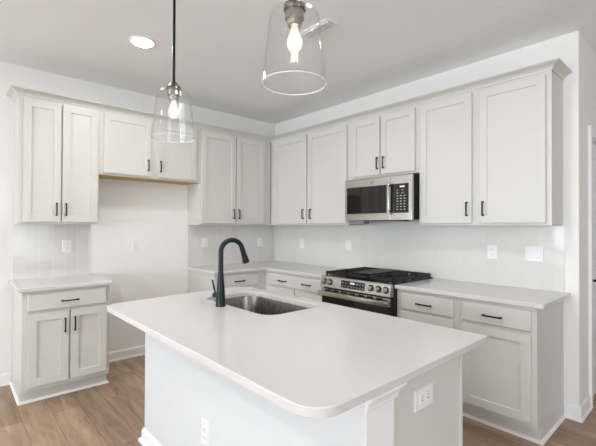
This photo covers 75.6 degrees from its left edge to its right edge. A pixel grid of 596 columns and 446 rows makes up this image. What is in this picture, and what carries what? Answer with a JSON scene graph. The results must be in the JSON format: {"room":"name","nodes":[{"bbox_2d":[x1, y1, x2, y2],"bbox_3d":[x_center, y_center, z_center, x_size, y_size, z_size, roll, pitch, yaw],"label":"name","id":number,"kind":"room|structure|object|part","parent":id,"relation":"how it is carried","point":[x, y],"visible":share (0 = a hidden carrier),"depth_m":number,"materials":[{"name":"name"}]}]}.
{"room":"kitchen","nodes":[
{"label":"kitchen","id":0,"kind":"room"},
{"bbox_2d":[0,61,274,375],"bbox_3d":[-4.403,-0.016,1.769,11.120,2.820,0.120,1,-1,-42],"label":"wall","id":1,"kind":"structure","parent":0,"point":[153,214],"depth_m":4.02,"materials":[{"name":"paint"}]},
{"bbox_2d":[0,372,10,386],"bbox_3d":[-5.500,1.329,0.672,8.043,0.105,0.022,1,-1,-42],"label":"baseboard","id":2,"kind":"structure","parent":1,"relation":"attached to","point":[5,378],"depth_m":3.34,"materials":[{"name":"paint"}]},
{"bbox_2d":[13,94,98,223],"bbox_3d":[-2.175,-0.528,3.480,0.618,1.077,0.337,1,-1,-42],"label":"upper cabinet","id":3,"kind":"object","parent":1,"relation":"attached to","point":[56,167],"visible":1,"depth_m":3.35,"materials":[{"name":"paint"}]},
{"bbox_3d":[-2.190,-0.526,3.292,0.274,1.032,0.019,1,-1,-42],"label":"door","id":4,"kind":"part","parent":3,"relation":"part of","materials":[{"name":"paint"}]},
{"bbox_3d":[-1.975,-0.523,3.487,0.283,1.032,0.019,1,-1,-42],"label":"door","id":5,"kind":"part","parent":3,"relation":"part of","materials":[{"name":"paint"}]},
{"bbox_2d":[6,57,571,141],"bbox_3d":[-0.276,-1.090,3.087,3.009,0.053,3.475,1,-1,-42],"label":"crown molding","id":6,"kind":"structure","parent":3,"relation":"on","point":[556,65],"depth_m":3.45,"materials":[{"name":"paint"}]},
{"bbox_2d":[109,345,144,362],"bbox_3d":[-1.669,1.371,4.142,1.026,0.105,0.022,1,-1,-42],"label":"baseboard","id":7,"kind":"structure","parent":1,"relation":"attached to","point":[136,351],"depth_m":4.02,"materials":[{"name":"paint"}]},
{"bbox_2d":[132,240,139,251],"bbox_3d":[-1.729,0.245,4.102,0.080,0.118,0.009,1,-1,-42],"label":"power outlet","id":8,"kind":"object","parent":1,"relation":"attached to","point":[136,243],"visible":1,"depth_m":4.10,"materials":[{"name":"white plastic"}]},
{"bbox_2d":[13,224,273,279],"bbox_3d":[-1.423,0.266,4.380,2.952,0.491,0.009,1,-1,-42],"label":"backsplash","id":9,"kind":"structure","parent":1,"relation":"attached to","point":[37,248],"depth_m":3.74,"materials":[{"name":"white tile"}]},
{"bbox_2d":[62,240,71,251],"bbox_3d":[-2.202,0.219,3.662,0.080,0.118,0.009,1,-1,-42],"label":"power outlet","id":10,"kind":"object","parent":9,"relation":"attached to","point":[66,244],"visible":1,"depth_m":3.66,"materials":[{"name":"white plastic"}]},
{"bbox_2d":[202,238,207,247],"bbox_3d":[-1.119,0.239,4.642,0.080,0.118,0.009,1,-1,-42],"label":"power outlet","id":11,"kind":"object","parent":9,"relation":"attached to","point":[204,240],"visible":1,"depth_m":4.64,"materials":[{"name":"white plastic"}]},
{"bbox_2d":[258,238,262,245],"bbox_3d":[-0.511,0.258,5.193,0.080,0.118,0.009,1,-1,-42],"label":"power outlet","id":12,"kind":"object","parent":9,"relation":"attached to","point":[259,239],"visible":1,"depth_m":5.19,"materials":[{"name":"white plastic"}]},
{"bbox_2d":[99,110,199,184],"bbox_3d":[-1.562,-0.754,4.036,1.033,0.611,0.337,1,-1,-42],"label":"upper cabinet","id":13,"kind":"object","parent":1,"relation":"attached to","point":[128,150],"visible":0.94,"depth_m":3.88,"materials":[{"name":"paint"}]},
{"bbox_3d":[-1.665,-0.755,3.769,0.447,0.563,0.019,1,-1,-42],"label":"door","id":14,"kind":"part","parent":13,"relation":"part of","materials":[{"name":"paint"}]},
{"bbox_3d":[-1.288,-0.750,4.110,0.439,0.563,0.019,1,-1,-42],"label":"door","id":15,"kind":"part","parent":13,"relation":"part of","materials":[{"name":"paint"}]},
{"bbox_2d":[188,129,269,224],"bbox_3d":[-0.809,-0.513,4.717,1.002,1.077,0.337,1,-1,-42],"label":"upper cabinet","id":16,"kind":"object","parent":1,"relation":"attached to","point":[233,187],"visible":0.97,"depth_m":4.55,"materials":[{"name":"paint"}]},
{"bbox_3d":[-0.914,-0.512,4.447,0.446,1.032,0.019,1,-1,-42],"label":"door","id":17,"kind":"part","parent":16,"relation":"part of","materials":[{"name":"paint"}]},
{"bbox_3d":[-0.584,-0.508,4.747,0.418,1.032,0.019,1,-1,-42],"label":"door","id":18,"kind":"part","parent":16,"relation":"part of","materials":[{"name":"paint"}]},
{"bbox_2d":[0,0,595,123],"bbox_3d":[-0.665,-1.479,-0.046,14.440,0.100,7.840,1,-1,-42],"label":"ceiling","id":19,"kind":"structure","parent":0,"point":[375,46],"depth_m":2.96,"materials":[{"name":"paint"}]},
{"bbox_2d":[128,35,155,47],"bbox_3d":[-1.208,-1.402,2.981,0.204,0.007,0.204,1,-1,-42],"label":"recessed light","id":20,"kind":"object","parent":19,"relation":"in","point":[138,41],"visible":1,"depth_m":2.96,"materials":[{"name":"paint"}]},
{"bbox_2d":[151,0,194,142],"bbox_3d":[-0.726,-0.952,2.249,0.245,0.915,0.245,1,-1,-42],"label":"pendant light","id":21,"kind":"object","parent":19,"relation":"hanging from","point":[173,90],"visible":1,"depth_m":2.24,"materials":[{"name":"clear glass"}]},
{"bbox_2d":[167,89,179,101],"bbox_3d":[-0.727,-0.744,2.247,0.074,0.061,0.074,1,-1,-42],"label":"socket","id":22,"kind":"object","parent":21,"relation":"attached to","point":[173,94],"depth_m":2.22,"materials":[{"name":"silver metal"}]},
{"bbox_3d":[-0.726,-1.104,2.250,0.015,0.571,0.015,1,-1,-42],"label":"rod","id":23,"kind":"part","parent":21,"relation":"part of","materials":[{"name":"black metal"}]},
{"bbox_2d":[262,0,326,94],"bbox_3d":[-0.013,-0.970,1.461,0.245,0.888,0.245,1,-1,-42],"label":"pendant light","id":24,"kind":"object","parent":19,"relation":"hanging from","point":[294,10],"visible":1,"depth_m":1.44,"materials":[{"name":"clear glass"}]},
{"bbox_2d":[284,0,305,29],"bbox_3d":[-0.013,-0.802,1.460,0.084,0.115,0.084,1,-1,-42],"label":"socket","id":25,"kind":"object","parent":24,"relation":"attached to","point":[294,12],"depth_m":1.43,"materials":[{"name":"silver metal"}]},
{"bbox_2d":[298,18,337,39],"bbox_3d":[0.139,-1.391,2.773,0.116,0.022,0.300,1,-1,-42],"label":"ceiling vent","id":26,"kind":"object","parent":19,"relation":"in","point":[326,24],"visible":0.98,"depth_m":2.76,"materials":[{"name":"metal"}]},
{"bbox_2d":[0,355,595,445],"bbox_3d":[-0.675,1.441,-0.071,14.440,0.100,7.840,1,-1,-42],"label":"floor","id":27,"kind":"structure","parent":0,"point":[112,413],"depth_m":2.73,"materials":[{"name":"brown wood"}]},
{"bbox_2d":[9,284,109,405],"bbox_3d":[-2.067,0.974,3.349,0.658,0.883,0.659,1,-1,-42],"label":"base cabinet","id":28,"kind":"object","parent":27,"relation":"on","point":[60,337],"visible":1,"depth_m":3.11,"materials":[{"name":"paint"}]},
{"bbox_3d":[-1.975,0.988,3.042,0.275,0.563,0.019,1,-1,-42],"label":"door","id":29,"kind":"part","parent":28,"relation":"part of","materials":[{"name":"paint"}]},
{"bbox_3d":[-2.106,1.406,3.386,0.658,0.019,0.547,1,-1,-42],"label":"shoe molding","id":30,"kind":"part","parent":28,"relation":"part of","materials":[{"name":"paint"}]},
{"bbox_2d":[8,274,112,292],"bbox_3d":[-2.078,0.516,3.353,0.669,0.030,0.648,1,-1,-42],"label":"countertop","id":31,"kind":"structure","parent":28,"relation":"on","point":[72,281],"depth_m":3.23,"materials":[{"name":"white stone"}]},
{"bbox_3d":[-1.877,0.822,3.099,0.010,0.114,0.031,1,-1,-42],"label":"handle","id":32,"kind":"part","parent":28,"relation":"part of","materials":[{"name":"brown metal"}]},
{"bbox_3d":[-1.870,0.622,3.140,0.563,0.132,0.019,1,-1,-42],"label":"drawer","id":33,"kind":"part","parent":28,"relation":"part of","materials":[{"name":"paint"}]},
{"bbox_3d":[-1.761,0.991,3.235,0.274,0.563,0.019,1,-1,-42],"label":"door","id":34,"kind":"part","parent":28,"relation":"part of","materials":[{"name":"paint"}]},
{"bbox_2d":[188,270,265,292],"bbox_3d":[-0.823,0.987,4.476,0.699,0.883,0.659,1,-1,-42],"label":"base cabinet","id":35,"kind":"object","parent":27,"relation":"on","point":[197,281],"visible":0.24,"depth_m":4.29,"materials":[{"name":"paint"}]},
{"bbox_3d":[-0.654,0.635,4.241,0.511,0.132,0.019,1,-1,-42],"label":"drawer","id":36,"kind":"part","parent":35,"relation":"part of","materials":[{"name":"paint"}]},
{"bbox_2d":[266,270,322,301],"bbox_3d":[-0.045,0.991,4.554,0.659,0.883,1.586,1,-1,-42],"label":"base cabinet","id":37,"kind":"object","parent":27,"relation":"on","point":[307,287],"visible":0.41,"depth_m":4.11,"materials":[{"name":"paint"}]},
{"bbox_2d":[187,261,346,277],"bbox_3d":[-0.283,0.530,4.343,1.308,0.030,1.590,1,-1,-42],"label":"countertop","id":38,"kind":"structure","parent":37,"relation":"on","point":[318,271],"depth_m":4.37,"materials":[{"name":"white stone"}]},
{"bbox_3d":[-0.182,1.005,4.272,0.019,0.563,0.428,1,-1,-42],"label":"door","id":39,"kind":"part","parent":37,"relation":"part of","materials":[{"name":"paint"}]},
{"bbox_3d":[-0.047,0.636,4.129,0.019,0.132,0.895,1,-1,-42],"label":"drawer","id":40,"kind":"part","parent":37,"relation":"part of","materials":[{"name":"paint"}]},
{"bbox_3d":[0.112,1.003,3.948,0.019,0.563,0.418,1,-1,-42],"label":"door","id":41,"kind":"part","parent":37,"relation":"part of","materials":[{"name":"paint"}]},
{"bbox_2d":[138,333,462,445],"bbox_3d":[-0.102,0.969,2.093,0.847,0.884,1.846,1,-1,-42],"label":"kitchen island","id":42,"kind":"object","parent":27,"relation":"on","point":[180,391],"visible":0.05,"depth_m":1.60,"materials":[{"name":"white paint"}]},
{"bbox_3d":[-0.162,1.367,2.037,0.690,0.088,1.846,1,-1,-42],"label":"molding","id":43,"kind":"part","parent":42,"relation":"part of","materials":[{"name":"paint"}]},
{"bbox_2d":[201,418,209,445],"bbox_3d":[-0.457,1.036,1.891,0.009,0.122,0.082,1,-1,-42],"label":"power outlet","id":44,"kind":"object","parent":42,"relation":"attached to","point":[205,426],"visible":1,"depth_m":1.89,"materials":[{"name":"white plastic"}]},
{"bbox_3d":[-0.387,0.966,1.836,0.020,0.884,1.784,1,-1,-42],"label":"panel","id":45,"kind":"part","parent":42,"relation":"part of","materials":[{"name":"white paint"}]},
{"bbox_2d":[107,287,486,417],"bbox_3d":[-0.196,0.511,2.036,1.069,0.030,1.896,1,-1,-42],"label":"island countertop","id":46,"kind":"structure","parent":42,"relation":"on","point":[322,360],"depth_m":1.56,"materials":[{"name":"white stone"}]},
{"bbox_2d":[212,238,248,306],"bbox_3d":[-0.406,0.294,2.341,0.231,0.409,0.111,0,0,-15],"label":"faucet","id":47,"kind":"object","parent":46,"relation":"on","point":[219,294],"visible":1,"depth_m":2.29,"materials":[{"name":"black metal"}]},
{"bbox_3d":[-0.405,0.194,2.342,0.171,0.209,0.030,1,-1,-35],"label":"spout","id":48,"kind":"part","parent":47,"relation":"part of","materials":[{"name":"black metal"}]},
{"bbox_2d":[213,296,308,314],"bbox_3d":[-0.249,0.628,2.444,0.455,0.195,0.764,1,-1,-42],"label":"sink","id":49,"kind":"object","parent":46,"relation":"in","point":[256,304],"visible":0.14,"depth_m":2.73,"materials":[{"name":"grey metal"}]},
{"bbox_3d":[0.257,0.963,1.223,0.149,0.884,0.014,1,-1,-42],"label":"post","id":50,"kind":"part","parent":42,"relation":"part of","materials":[{"name":"paint"}]},
{"bbox_3d":[0.278,0.549,1.222,0.186,0.056,0.042,1,-1,-42],"label":"cap molding","id":51,"kind":"part","parent":42,"relation":"part of","materials":[{"name":"paint"}]},
{"bbox_2d":[414,382,432,412],"bbox_3d":[0.466,0.642,1.417,0.126,0.078,0.009,1,-1,-42],"label":"power outlet","id":52,"kind":"object","parent":42,"relation":"attached to","point":[423,396],"visible":1,"depth_m":1.41,"materials":[{"name":"white plastic"}]},
{"bbox_2d":[420,393,423,403],"bbox_3d":[0.453,0.642,1.401,0.027,0.033,0.003,1,-1,-42],"label":"receptacle","id":53,"kind":"object","parent":52,"relation":"attached to","point":[421,394],"depth_m":1.40,"materials":[{"name":"white plastic"}]},
{"bbox_2d":[426,390,429,400],"bbox_3d":[0.483,0.642,1.428,0.027,0.033,0.003,1,-1,-42],"label":"receptacle","id":54,"kind":"object","parent":52,"relation":"attached to","point":[427,391],"depth_m":1.43,"materials":[{"name":"white plastic"}]},
{"bbox_3d":[0.442,0.965,1.413,0.640,0.884,0.020,1,-1,-42],"label":"panel","id":55,"kind":"part","parent":42,"relation":"part of","materials":[{"name":"paint"}]},
{"bbox_2d":[318,267,432,316],"bbox_3d":[0.724,0.933,3.637,0.732,0.948,0.792,1,-1,-42],"label":"range","id":56,"kind":"object","parent":27,"relation":"on","point":[371,289],"visible":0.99,"depth_m":3.42,"materials":[{"name":"silver metal"}]},
{"bbox_3d":[0.473,0.664,3.411,0.052,0.044,0.788,1,-1,-42],"label":"handle","id":57,"kind":"part","parent":56,"relation":"part of","materials":[{"name":"silver metal"}]},
{"bbox_3d":[0.501,0.558,3.438,0.048,0.109,0.792,1,-1,-42],"label":"control panel","id":58,"kind":"part","parent":56,"relation":"part of","materials":[{"name":"silver metal"}]},
{"bbox_3d":[0.505,0.912,3.439,0.034,0.575,0.784,1,-1,-42],"label":"oven door","id":59,"kind":"part","parent":56,"relation":"part of","materials":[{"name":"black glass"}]},
{"bbox_2d":[327,274,432,285],"bbox_3d":[0.752,0.514,3.665,0.660,0.017,0.792,1,-1,-42],"label":"cooktop","id":60,"kind":"object","parent":56,"relation":"in","point":[344,278],"depth_m":3.40,"materials":[{"name":"black metal"}]},
{"bbox_2d":[397,289,565,444],"bbox_3d":[1.377,0.982,2.984,0.659,0.883,1.039,1,-1,-42],"label":"base cabinet","id":61,"kind":"object","parent":27,"relation":"on","point":[513,382],"visible":0.58,"depth_m":2.61,"materials":[{"name":"paint"}]},
{"bbox_3d":[0.991,0.630,2.983,0.019,0.132,0.444,1,-1,-42],"label":"drawer","id":62,"kind":"part","parent":61,"relation":"part of","materials":[{"name":"paint"}]},
{"bbox_3d":[0.989,0.998,2.980,0.019,0.563,0.444,1,-1,-42],"label":"door","id":63,"kind":"part","parent":61,"relation":"part of","materials":[{"name":"paint"}]},
{"bbox_2d":[395,278,570,308],"bbox_3d":[1.395,0.525,2.982,0.648,0.030,1.068,1,-1,-42],"label":"countertop","id":64,"kind":"structure","parent":61,"relation":"on","point":[516,296],"depth_m":2.82,"materials":[{"name":"white stone"}]},
{"bbox_3d":[1.308,0.632,2.596,0.031,0.010,0.125,1,-1,-42],"label":"handle","id":65,"kind":"part","parent":61,"relation":"part of","materials":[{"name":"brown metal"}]},
{"bbox_3d":[1.330,0.996,2.603,0.019,0.563,0.443,1,-1,-42],"label":"door","id":66,"kind":"part","parent":61,"relation":"part of","materials":[{"name":"paint"}]},
{"bbox_3d":[1.332,0.628,2.607,0.019,0.132,0.443,1,-1,-42],"label":"drawer","id":67,"kind":"part","parent":61,"relation":"part of","materials":[{"name":"paint"}]},
{"bbox_3d":[1.413,1.415,3.014,0.539,0.019,1.039,1,-1,-42],"label":"shoe molding","id":68,"kind":"part","parent":61,"relation":"part of","materials":[{"name":"paint"}]},
{"bbox_2d":[275,30,583,405],"bbox_3d":[0.893,0.021,4.114,0.120,2.820,3.514,1,-1,-42],"label":"wall","id":69,"kind":"structure","parent":0,"point":[568,47],"depth_m":2.83,"materials":[{"name":"paint"}]},
{"bbox_2d":[270,122,365,224],"bbox_3d":[0.081,-0.510,4.676,0.337,1.077,1.594,1,-1,-42],"label":"upper cabinet","id":70,"kind":"object","parent":69,"relation":"attached to","point":[309,172],"visible":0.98,"depth_m":4.40,"materials":[{"name":"paint"}]},
{"bbox_3d":[-0.100,-0.507,4.683,0.019,1.032,0.594,1,-1,-42],"label":"door","id":71,"kind":"part","parent":70,"relation":"part of","materials":[{"name":"paint"}]},
{"bbox_3d":[0.316,-0.510,4.223,0.019,1.032,0.579,1,-1,-42],"label":"door","id":72,"kind":"part","parent":70,"relation":"part of","materials":[{"name":"paint"}]},
{"bbox_2d":[349,104,418,180],"bbox_3d":[0.890,-0.749,3.785,0.337,0.608,0.814,1,-1,-42],"label":"upper cabinet","id":73,"kind":"object","parent":69,"relation":"attached to","point":[385,144],"visible":0.91,"depth_m":3.65,"materials":[{"name":"paint"}]},
{"bbox_3d":[0.676,-0.746,3.829,0.019,0.563,0.341,1,-1,-42],"label":"door","id":74,"kind":"part","parent":73,"relation":"part of","materials":[{"name":"paint"}]},
{"bbox_2d":[345,174,418,223],"bbox_3d":[0.862,-0.207,3.723,0.435,0.433,0.754,1,-1,-42],"label":"microwave","id":75,"kind":"object","parent":73,"relation":"attached to","point":[389,198],"visible":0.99,"depth_m":3.55,"materials":[{"name":"silver metal"}]},
{"bbox_3d":[0.669,-0.225,3.695,0.032,0.399,0.536,1,-1,-42],"label":"door","id":76,"kind":"part","parent":75,"relation":"part of","materials":[{"name":"silver metal"}]},
{"bbox_3d":[0.822,-0.221,3.474,0.042,0.283,0.024,1,-1,-42],"label":"handle","id":77,"kind":"part","parent":75,"relation":"part of","materials":[{"name":"silver metal"}]},
{"bbox_3d":[0.913,-0.221,3.425,0.033,0.259,0.186,1,-1,-42],"label":"control panel","id":78,"kind":"part","parent":75,"relation":"part of","materials":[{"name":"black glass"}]},
{"bbox_3d":[0.923,-0.227,3.415,0.032,0.399,0.215,1,-1,-42],"label":"trim","id":79,"kind":"part","parent":75,"relation":"part of","materials":[{"name":"silver metal"}]},
{"bbox_3d":[0.921,-0.748,3.558,0.019,0.563,0.363,1,-1,-42],"label":"door","id":80,"kind":"part","parent":73,"relation":"part of","materials":[{"name":"paint"}]},
{"bbox_2d":[274,221,564,291],"bbox_3d":[0.819,0.250,4.098,0.009,0.534,3.418,1,-1,-42],"label":"backsplash","id":81,"kind":"structure","parent":69,"relation":"attached to","point":[458,253],"depth_m":3.57,"materials":[{"name":"white tile"}]},
{"bbox_2d":[300,239,303,247],"bbox_3d":[0.051,0.266,4.931,0.009,0.118,0.080,1,-1,-42],"label":"power outlet","id":82,"kind":"object","parent":81,"relation":"attached to","point":[301,240],"visible":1,"depth_m":4.93,"materials":[{"name":"white plastic"}]},
{"bbox_2d":[346,240,350,250],"bbox_3d":[0.572,0.252,4.357,0.009,0.118,0.080,1,-1,-42],"label":"power outlet","id":83,"kind":"object","parent":81,"relation":"attached to","point":[348,242],"visible":1,"depth_m":4.35,"materials":[{"name":"white plastic"}]},
{"bbox_2d":[487,245,496,258],"bbox_3d":[1.617,0.242,3.202,0.009,0.118,0.076,1,-1,-42],"label":"power outlet","id":84,"kind":"object","parent":81,"relation":"attached to","point":[491,249],"visible":1,"depth_m":3.20,"materials":[{"name":"white plastic"}]},
{"bbox_2d":[525,246,542,261],"bbox_3d":[1.824,0.241,2.969,0.016,0.118,0.124,1,-1,-42],"label":"light switch","id":85,"kind":"object","parent":81,"relation":"attached to","point":[532,254],"visible":1,"depth_m":2.97,"materials":[{"name":"white plastic"}]},
{"bbox_2d":[419,70,562,225],"bbox_3d":[1.501,-0.518,3.107,0.337,1.077,1.011,1,-1,-42],"label":"upper cabinet","id":86,"kind":"object","parent":69,"relation":"attached to","point":[492,155],"visible":1,"depth_m":2.92,"materials":[{"name":"paint"}]},
{"bbox_3d":[1.231,-0.515,3.214,0.019,1.032,0.446,1,-1,-42],"label":"door","id":87,"kind":"part","parent":86,"relation":"part of","materials":[{"name":"paint"}]},
{"bbox_3d":[1.339,-0.111,3.053,0.031,0.114,0.010,1,-1,-42],"label":"handle","id":88,"kind":"part","parent":86,"relation":"part of","materials":[{"name":"brown metal"}]},
{"bbox_3d":[1.423,-0.112,2.961,0.031,0.114,0.010,1,-1,-42],"label":"handle","id":89,"kind":"part","parent":86,"relation":"part of","materials":[{"name":"brown metal"}]},
{"bbox_3d":[1.572,-0.517,2.837,0.019,1.032,0.450,1,-1,-42],"label":"door","id":90,"kind":"part","parent":86,"relation":"part of","materials":[{"name":"paint"}]},
{"bbox_2d":[583,37,595,399],"bbox_3d":[3.218,0.028,3.930,3.080,2.820,0.120,1,-1,-42],"label":"wall","id":91,"kind":"structure","parent":0,"point":[589,56],"depth_m":2.92,"materials":[{"name":"paint"}]},
{"bbox_2d":[564,395,591,422],"bbox_3d":[2.096,1.373,2.872,0.302,0.105,0.112,1,-1,-42],"label":"baseboard","id":92,"kind":"structure","parent":91,"relation":"attached to","point":[580,413],"depth_m":2.79,"materials":[{"name":"paint"}]},
{"bbox_2d":[588,125,595,408],"bbox_3d":[2.568,0.340,3.325,0.984,2.181,0.142,1,-1,-42],"label":"trim","id":93,"kind":"structure","parent":91,"relation":"attached to","point":[591,129],"depth_m":2.95,"materials":[{"name":"paint"}]},
{"bbox_2d":[592,143,595,395],"bbox_3d":[2.598,0.382,3.291,0.804,2.081,0.101,1,-1,-42],"label":"door","id":94,"kind":"structure","parent":91,"relation":"in","point":[593,144],"depth_m":3.20,"materials":[{"name":"paint"}]}
]}

